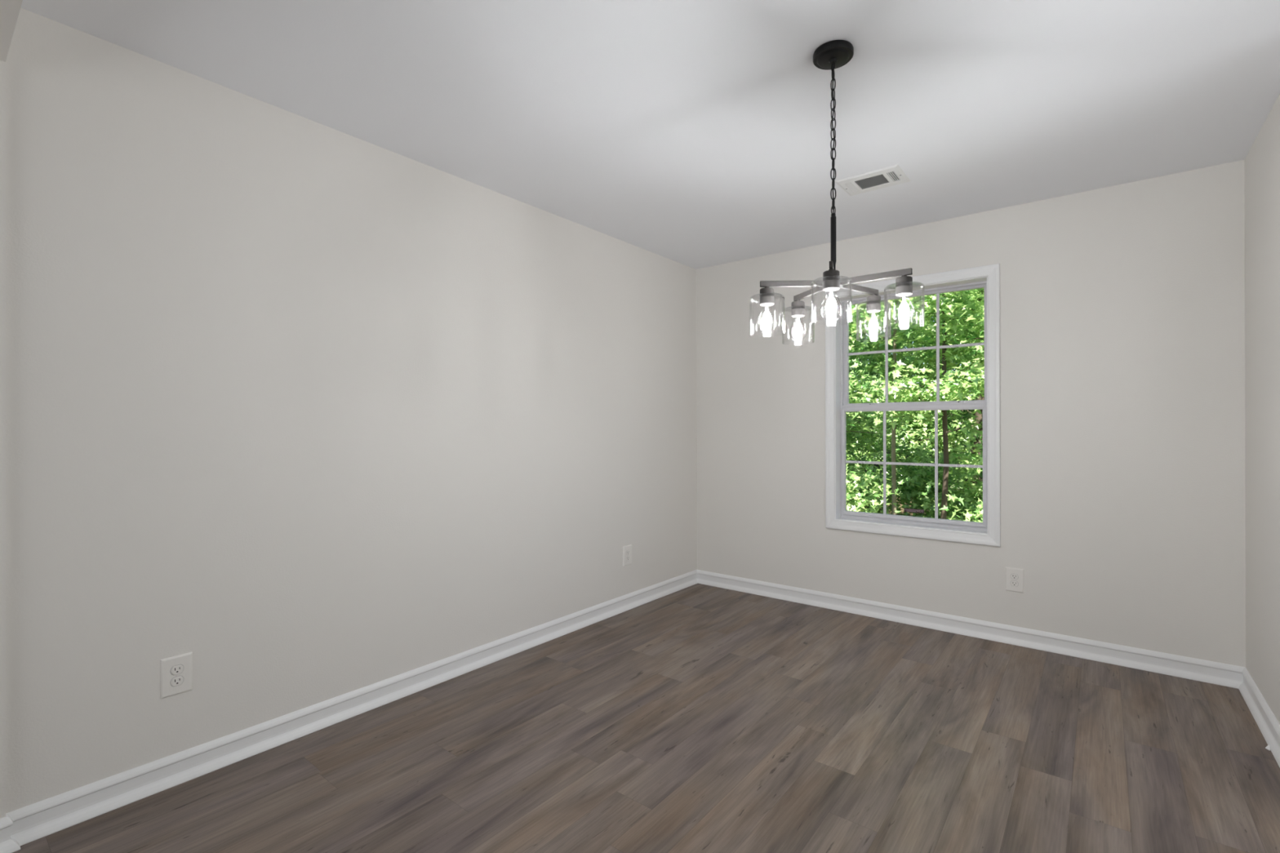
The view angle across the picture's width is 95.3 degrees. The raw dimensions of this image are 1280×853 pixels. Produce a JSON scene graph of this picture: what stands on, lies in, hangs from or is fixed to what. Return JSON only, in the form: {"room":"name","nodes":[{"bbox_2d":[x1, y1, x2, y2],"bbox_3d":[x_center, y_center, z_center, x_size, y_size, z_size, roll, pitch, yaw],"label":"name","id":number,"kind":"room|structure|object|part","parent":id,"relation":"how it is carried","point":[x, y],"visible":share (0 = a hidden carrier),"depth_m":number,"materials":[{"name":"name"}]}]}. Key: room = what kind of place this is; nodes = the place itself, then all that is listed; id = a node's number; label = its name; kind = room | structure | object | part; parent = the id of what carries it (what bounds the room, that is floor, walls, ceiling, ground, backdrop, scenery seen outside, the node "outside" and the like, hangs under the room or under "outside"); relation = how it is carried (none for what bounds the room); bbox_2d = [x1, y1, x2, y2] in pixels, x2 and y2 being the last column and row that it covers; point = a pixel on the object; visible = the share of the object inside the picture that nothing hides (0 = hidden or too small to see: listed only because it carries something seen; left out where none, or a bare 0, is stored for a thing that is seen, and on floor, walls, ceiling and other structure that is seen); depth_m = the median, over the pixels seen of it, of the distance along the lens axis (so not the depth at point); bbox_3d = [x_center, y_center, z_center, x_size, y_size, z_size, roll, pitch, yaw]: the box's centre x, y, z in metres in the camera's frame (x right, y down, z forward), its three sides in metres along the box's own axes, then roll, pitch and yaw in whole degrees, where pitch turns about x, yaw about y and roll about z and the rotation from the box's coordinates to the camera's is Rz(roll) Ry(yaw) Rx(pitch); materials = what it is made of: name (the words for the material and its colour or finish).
{"room":"dining room","nodes":[
{"label":"dining room","id":0,"kind":"room"},
{"bbox_2d":[0,0,22,818],"bbox_3d":[-0.700,-0.010,0.696,2.998,2.440,0.140,0,0,38],"label":"wall","id":1,"kind":"structure","parent":0,"point":[9,9],"depth_m":1.66,"materials":[{"name":"white paint"}]},
{"bbox_2d":[5,7,696,813],"bbox_3d":[-0.743,-0.007,3.153,0.120,2.440,3.940,0,0,38],"label":"wall","id":2,"kind":"structure","parent":0,"point":[310,411],"depth_m":2.22,"materials":[{"name":"white paint"}]},
{"bbox_2d":[160,652,192,699],"bbox_3d":[-1.579,0.849,1.989,0.009,0.132,0.088,0,0,38],"label":"electrical outlet","id":3,"kind":"object","parent":2,"relation":"attached to","point":[175,672],"visible":1,"depth_m":1.99,"materials":[{"name":"white plastic"}]},
{"bbox_2d":[170,675,183,686],"bbox_3d":[-1.577,0.869,1.988,0.003,0.030,0.036,0,0,38],"label":"receptacle","id":4,"kind":"object","parent":3,"relation":"attached to","point":[175,681],"depth_m":1.99,"materials":[{"name":"white plastic"}]},
{"bbox_2d":[170,664,183,675],"bbox_3d":[-1.577,0.830,1.988,0.003,0.030,0.036,0,0,38],"label":"receptacle","id":5,"kind":"object","parent":3,"relation":"attached to","point":[175,669],"depth_m":1.99,"materials":[{"name":"white plastic"}]},
{"bbox_2d":[0,569,697,852],"bbox_3d":[-0.719,1.165,3.045,0.048,0.097,3.800,0,0,38],"label":"baseboard","id":6,"kind":"structure","parent":2,"relation":"attached to","point":[22,826],"depth_m":2.21,"materials":[{"name":"white paint"}]},
{"bbox_2d":[622,544,631,566],"bbox_3d":[-0.082,0.859,3.881,0.009,0.132,0.088,0,0,38],"label":"electrical outlet","id":7,"kind":"object","parent":2,"relation":"attached to","point":[627,550],"visible":1,"depth_m":3.88,"materials":[{"name":"white plastic"}]},
{"bbox_2d":[13,583,1279,852],"bbox_3d":[-0.241,1.269,0.257,7.743,0.120,7.620,0,0,38],"label":"floor","id":8,"kind":"structure","parent":0,"point":[697,717],"depth_m":2.14,"materials":[{"name":"wood"}]},
{"bbox_2d":[21,0,1279,269],"bbox_3d":[-0.183,-1.331,0.223,7.800,0.200,7.840,0,0,38],"label":"ceiling","id":9,"kind":"structure","parent":0,"point":[695,134],"depth_m":2.12,"materials":[{"name":"white paint"}]},
{"bbox_2d":[749,39,924,345],"bbox_3d":[0.651,-0.767,1.902,0.506,0.925,0.526,0,0,38],"label":"chandelier","id":10,"kind":"object","parent":9,"relation":"hanging from","point":[834,54],"visible":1,"depth_m":1.91,"materials":[{"name":"black metal"}]},
{"bbox_2d":[749,286,784,337],"bbox_3d":[0.418,-0.382,1.922,0.113,0.156,0.113,0,0,38],"label":"shade","id":11,"kind":"object","parent":10,"relation":"attached to","point":[766,295],"depth_m":1.91,"materials":[{"name":"clear glass"}]},
{"bbox_3d":[0.502,-0.470,1.919,0.213,0.019,0.010,0,0,2],"label":"arm","id":12,"kind":"part","parent":10,"relation":"part of","materials":[{"name":"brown metal"}]},
{"bbox_2d":[782,299,814,345],"bbox_3d":[0.576,-0.382,2.123,0.113,0.156,0.113,0,0,38],"label":"shade","id":13,"kind":"object","parent":10,"relation":"attached to","point":[797,308],"depth_m":2.11,"materials":[{"name":"clear glass"}]},
{"bbox_3d":[0.599,-0.470,2.042,0.010,0.019,0.213,0,0,-16],"label":"arm","id":14,"kind":"part","parent":10,"relation":"part of","materials":[{"name":"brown metal"}]},
{"bbox_3d":[0.590,-0.470,1.790,0.010,0.019,0.213,0,0,20],"label":"arm","id":15,"kind":"part","parent":10,"relation":"part of","materials":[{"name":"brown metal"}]},
{"bbox_2d":[811,268,852,325],"bbox_3d":[0.561,-0.383,1.710,0.113,0.156,0.113,0,0,38],"label":"shade","id":16,"kind":"object","parent":10,"relation":"attached to","point":[831,277],"depth_m":1.70,"materials":[{"name":"clear glass"}]},
{"bbox_3d":[0.635,-0.593,1.915,0.018,0.211,0.018,0,0,38],"label":"stem","id":17,"kind":"part","parent":10,"relation":"part of","materials":[{"name":"black metal"}]},
{"bbox_3d":[0.635,-0.945,1.915,0.009,0.499,0.004,0,0,0],"label":"power cord","id":18,"kind":"part","parent":10,"relation":"part of","materials":[{"name":"black plastic"}]},
{"bbox_3d":[0.745,-0.470,1.988,0.213,0.019,0.010,0,0,-34],"label":"arm","id":19,"kind":"part","parent":10,"relation":"part of","materials":[{"name":"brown metal"}]},
{"bbox_2d":[856,293,891,341],"bbox_3d":[0.815,-0.383,2.036,0.113,0.156,0.113,0,0,38],"label":"shade","id":20,"kind":"object","parent":10,"relation":"attached to","point":[873,302],"depth_m":2.02,"materials":[{"name":"clear glass"}]},
{"bbox_3d":[0.740,-0.470,1.833,0.213,0.019,0.010,0,0,38],"label":"arm","id":21,"kind":"part","parent":10,"relation":"part of","materials":[{"name":"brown metal"}]},
{"bbox_2d":[884,275,924,329],"bbox_3d":[0.806,-0.383,1.781,0.113,0.156,0.113,0,0,38],"label":"shade","id":22,"kind":"object","parent":10,"relation":"attached to","point":[904,284],"depth_m":1.77,"materials":[{"name":"clear glass"}]},
{"bbox_2d":[835,164,911,195],"bbox_3d":[1.165,-1.226,2.920,0.299,0.007,0.238,0,0,38],"label":"ceiling vent","id":23,"kind":"object","parent":9,"relation":"in","point":[894,175],"visible":1,"depth_m":2.91,"materials":[{"name":"white metal"}]},
{"bbox_2d":[696,160,1245,667],"bbox_3d":[1.659,-0.009,3.675,2.998,2.440,0.140,0,0,38],"label":"wall","id":24,"kind":"structure","parent":0,"point":[1122,306],"depth_m":3.11,"materials":[{"name":"white paint"}]},
{"bbox_2d":[825,263,1000,546],"bbox_3d":[1.682,-0.119,3.652,1.000,1.594,0.168,0,0,38],"label":"window","id":25,"kind":"structure","parent":24,"relation":"in","point":[988,532],"depth_m":3.60,"materials":[{"name":"white paint"}]},
{"bbox_2d":[904,507,924,513],"bbox_3d":[1.722,0.529,3.664,0.116,0.024,0.001,0,0,38],"label":"window sticker","id":26,"kind":"object","parent":25,"relation":"attached to","point":[909,510],"visible":1,"depth_m":3.66,"materials":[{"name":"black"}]},
{"bbox_3d":[1.701,0.225,3.675,0.845,0.733,0.032,0,0,38],"label":"sash","id":27,"kind":"part","parent":25,"relation":"part of","materials":[{"name":"white plastic"}]},
{"bbox_3d":[1.722,-0.483,3.704,0.844,0.711,0.028,0,0,38],"label":"sash","id":28,"kind":"part","parent":25,"relation":"part of","materials":[{"name":"white plastic"}]},
{"bbox_2d":[697,569,1244,688],"bbox_3d":[1.609,1.162,3.608,2.998,0.097,0.028,0,0,38],"label":"baseboard","id":29,"kind":"structure","parent":24,"relation":"attached to","point":[1188,668],"depth_m":3.27,"materials":[{"name":"white paint"}]},
{"bbox_2d":[1004,567,1023,593],"bbox_3d":[2.083,0.855,3.244,0.088,0.132,0.009,0,0,38],"label":"electrical outlet","id":30,"kind":"object","parent":24,"relation":"attached to","point":[1014,577],"visible":1,"depth_m":3.24,"materials":[{"name":"white plastic"}]},
{"bbox_2d":[1010,580,1018,586],"bbox_3d":[2.082,0.874,3.242,0.038,0.032,0.003,0,0,38],"label":"receptacle","id":31,"kind":"object","parent":30,"relation":"attached to","point":[1013,583],"depth_m":3.24,"materials":[{"name":"grey plastic"}]},
{"bbox_2d":[1010,573,1018,579],"bbox_3d":[2.081,0.835,3.242,0.038,0.032,0.003,0,0,38],"label":"receptacle","id":32,"kind":"object","parent":30,"relation":"attached to","point":[1013,576],"depth_m":3.24,"materials":[{"name":"grey plastic"}]},
{"bbox_2d":[1244,93,1279,724],"bbox_3d":[1.702,-0.012,1.218,0.120,2.440,3.940,0,0,38],"label":"wall","id":33,"kind":"structure","parent":0,"point":[1262,161],"depth_m":2.38,"materials":[{"name":"white paint"}]},
{"bbox_2d":[1238,667,1279,767],"bbox_3d":[2.405,1.159,2.231,0.040,0.097,1.200,0,0,38],"label":"baseboard","id":34,"kind":"structure","parent":33,"relation":"attached to","point":[1264,717],"depth_m":2.35,"materials":[{"name":"white paint"}]},
{"label":"outside","id":35,"kind":"structure","parent":0,"visible":0},
{"bbox_2d":[848,409,972,516],"bbox_3d":[11.366,0.707,18.349,44.000,3.377,34.000,0,0,38],"label":"ground","id":36,"kind":"structure","parent":35,"point":[888,451],"depth_m":16.14,"materials":[{"name":"green plant"}]},
{"bbox_2d":[847,458,897,512],"bbox_3d":[3.047,1.620,9.802,2.863,2.457,3.024,0,0,-33],"label":"bush","id":37,"kind":"object","parent":36,"relation":"on","point":[868,493],"visible":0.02,"depth_m":10.11,"materials":[{"name":"green plant"}]},
{"bbox_2d":[845,400,899,472],"bbox_3d":[5.352,0.758,16.271,2.854,3.188,3.868,0,0,-17],"label":"bush","id":38,"kind":"object","parent":36,"relation":"on","point":[855,453],"visible":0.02,"depth_m":15.34,"materials":[{"name":"green plant"}]},
{"bbox_2d":[846,304,906,481],"bbox_3d":[4.911,-2.477,17.218,6.620,9.174,6.348,0,0,-15],"label":"maple tree","id":39,"kind":"object","parent":36,"relation":"on","point":[854,359],"visible":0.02,"depth_m":15.74,"materials":[{"name":"green plant"}]},
{"bbox_2d":[846,460,911,513],"bbox_3d":[2.771,1.657,8.817,2.590,2.643,2.888,0,0,38],"label":"bush","id":40,"kind":"object","parent":36,"relation":"on","point":[860,503],"visible":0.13,"depth_m":8.57,"materials":[{"name":"green plant"}]},
{"bbox_2d":[845,304,925,495],"bbox_3d":[3.068,-1.423,12.418,5.167,7.337,5.992,0,0,43],"label":"maple tree","id":41,"kind":"object","parent":36,"relation":"on","point":[848,420],"visible":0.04,"depth_m":11.27,"materials":[{"name":"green plant"}]},
{"bbox_2d":[845,402,930,511],"bbox_3d":[5.260,0.966,13.281,2.646,3.248,2.626,0,0,38],"label":"bush","id":42,"kind":"object","parent":36,"relation":"on","point":[874,435],"visible":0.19,"depth_m":13.05,"materials":[{"name":"green plant"}]},
{"bbox_2d":[846,440,942,516],"bbox_3d":[4.101,1.396,10.980,2.856,2.283,2.872,0,0,38],"label":"bush","id":43,"kind":"object","parent":36,"relation":"on","point":[903,495],"visible":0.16,"depth_m":10.58,"materials":[{"name":"green plant"}]},
{"bbox_2d":[846,315,970,459],"bbox_3d":[8.621,-4.418,21.325,7.454,12.014,6.000,0,0,-7],"label":"maple tree","id":44,"kind":"object","parent":36,"relation":"on","point":[914,316],"visible":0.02,"depth_m":20.74,"materials":[{"name":"green plant"}]},
{"bbox_2d":[845,295,976,471],"bbox_3d":[7.830,-3.427,17.336,7.180,10.425,6.826,0,0,23],"label":"maple tree","id":45,"kind":"object","parent":36,"relation":"on","point":[967,414],"visible":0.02,"depth_m":16.32,"materials":[{"name":"green plant"}]},
{"bbox_2d":[850,417,982,521],"bbox_3d":[5.341,1.105,10.293,2.446,2.966,3.273,0,0,-18],"label":"bush","id":46,"kind":"object","parent":36,"relation":"on","point":[929,477],"visible":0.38,"depth_m":10.57,"materials":[{"name":"green plant"}]},
{"bbox_2d":[848,288,984,519],"bbox_3d":[4.409,-1.485,8.225,4.001,7.564,3.973,0,0,16],"label":"maple tree","id":47,"kind":"object","parent":36,"relation":"on","point":[902,393],"visible":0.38,"depth_m":8.14,"materials":[{"name":"green plant"}]},
{"bbox_2d":[848,288,984,515],"bbox_3d":[4.316,-1.496,9.967,4.036,7.540,4.212,0,0,38],"label":"maple tree","id":48,"kind":"object","parent":36,"relation":"on","point":[931,375],"visible":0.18,"depth_m":9.71,"materials":[{"name":"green plant"}]},
{"bbox_2d":[861,440,982,519],"bbox_3d":[6.121,1.357,11.892,2.730,2.081,3.246,0,0,38],"label":"bush","id":49,"kind":"object","parent":36,"relation":"on","point":[925,442],"visible":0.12,"depth_m":11.80,"materials":[{"name":"green plant"}]},
{"bbox_2d":[871,410,974,492],"bbox_3d":[7.720,0.802,15.065,3.101,3.578,3.239,0,0,-31],"label":"bush","id":50,"kind":"object","parent":36,"relation":"on","point":[931,416],"visible":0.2,"depth_m":14.63,"materials":[{"name":"green plant"}]},
{"bbox_2d":[862,288,984,502],"bbox_3d":[8.142,-2.766,13.522,5.690,9.769,5.811,0,0,0],"label":"maple tree","id":51,"kind":"object","parent":36,"relation":"on","point":[975,442],"visible":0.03,"depth_m":13.77,"materials":[{"name":"green plant"}]},
{"bbox_2d":[896,371,963,475],"bbox_3d":[8.787,-0.116,17.875,3.017,3.772,3.314,0,0,2],"label":"bush","id":52,"kind":"object","parent":36,"relation":"on","point":[946,371],"visible":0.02,"depth_m":17.95,"materials":[{"name":"green plant"}]},
{"bbox_2d":[906,300,976,447],"bbox_3d":[11.358,-4.669,20.042,6.971,11.886,6.237,0,0,-6],"label":"maple tree","id":53,"kind":"object","parent":36,"relation":"on","point":[951,300],"visible":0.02,"depth_m":19.97,"materials":[{"name":"green plant"}]},
{"bbox_2d":[917,294,976,439],"bbox_3d":[10.204,-2.981,13.684,6.469,9.905,6.857,0,0,-1],"label":"maple tree","id":54,"kind":"object","parent":36,"relation":"on","point":[955,427],"visible":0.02,"depth_m":15.60,"materials":[{"name":"green plant"}]},
{"bbox_2d":[910,288,984,517],"bbox_3d":[6.493,-1.351,8.806,4.739,7.222,5.562,0,0,7],"label":"maple tree","id":55,"kind":"object","parent":36,"relation":"on","point":[975,461],"visible":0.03,"depth_m":8.74,"materials":[{"name":"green plant"}]},
{"bbox_2d":[920,441,982,521],"bbox_3d":[5.586,1.336,9.274,2.374,2.132,2.630,0,0,38],"label":"bush","id":56,"kind":"object","parent":36,"relation":"on","point":[925,506],"visible":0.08,"depth_m":9.60,"materials":[{"name":"green plant"}]},
{"bbox_2d":[921,492,982,522],"bbox_3d":[4.333,1.816,7.473,2.765,1.841,2.169,0,0,-18],"label":"bush","id":57,"kind":"object","parent":36,"relation":"on","point":[969,515],"visible":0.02,"depth_m":7.65,"materials":[{"name":"green plant"}]},
{"bbox_2d":[930,453,982,521],"bbox_3d":[5.867,1.403,8.398,2.787,2.638,2.682,0,0,38],"label":"bush","id":58,"kind":"object","parent":36,"relation":"on","point":[974,472],"visible":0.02,"depth_m":9.11,"materials":[{"name":"green plant"}]},
{"bbox_2d":[960,419,982,485],"bbox_3d":[8.203,0.913,12.092,3.040,3.282,2.978,0,0,38],"label":"bush","id":59,"kind":"object","parent":36,"relation":"on","point":[964,440],"visible":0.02,"depth_m":12.01,"materials":[{"name":"green plant"}]}
]}

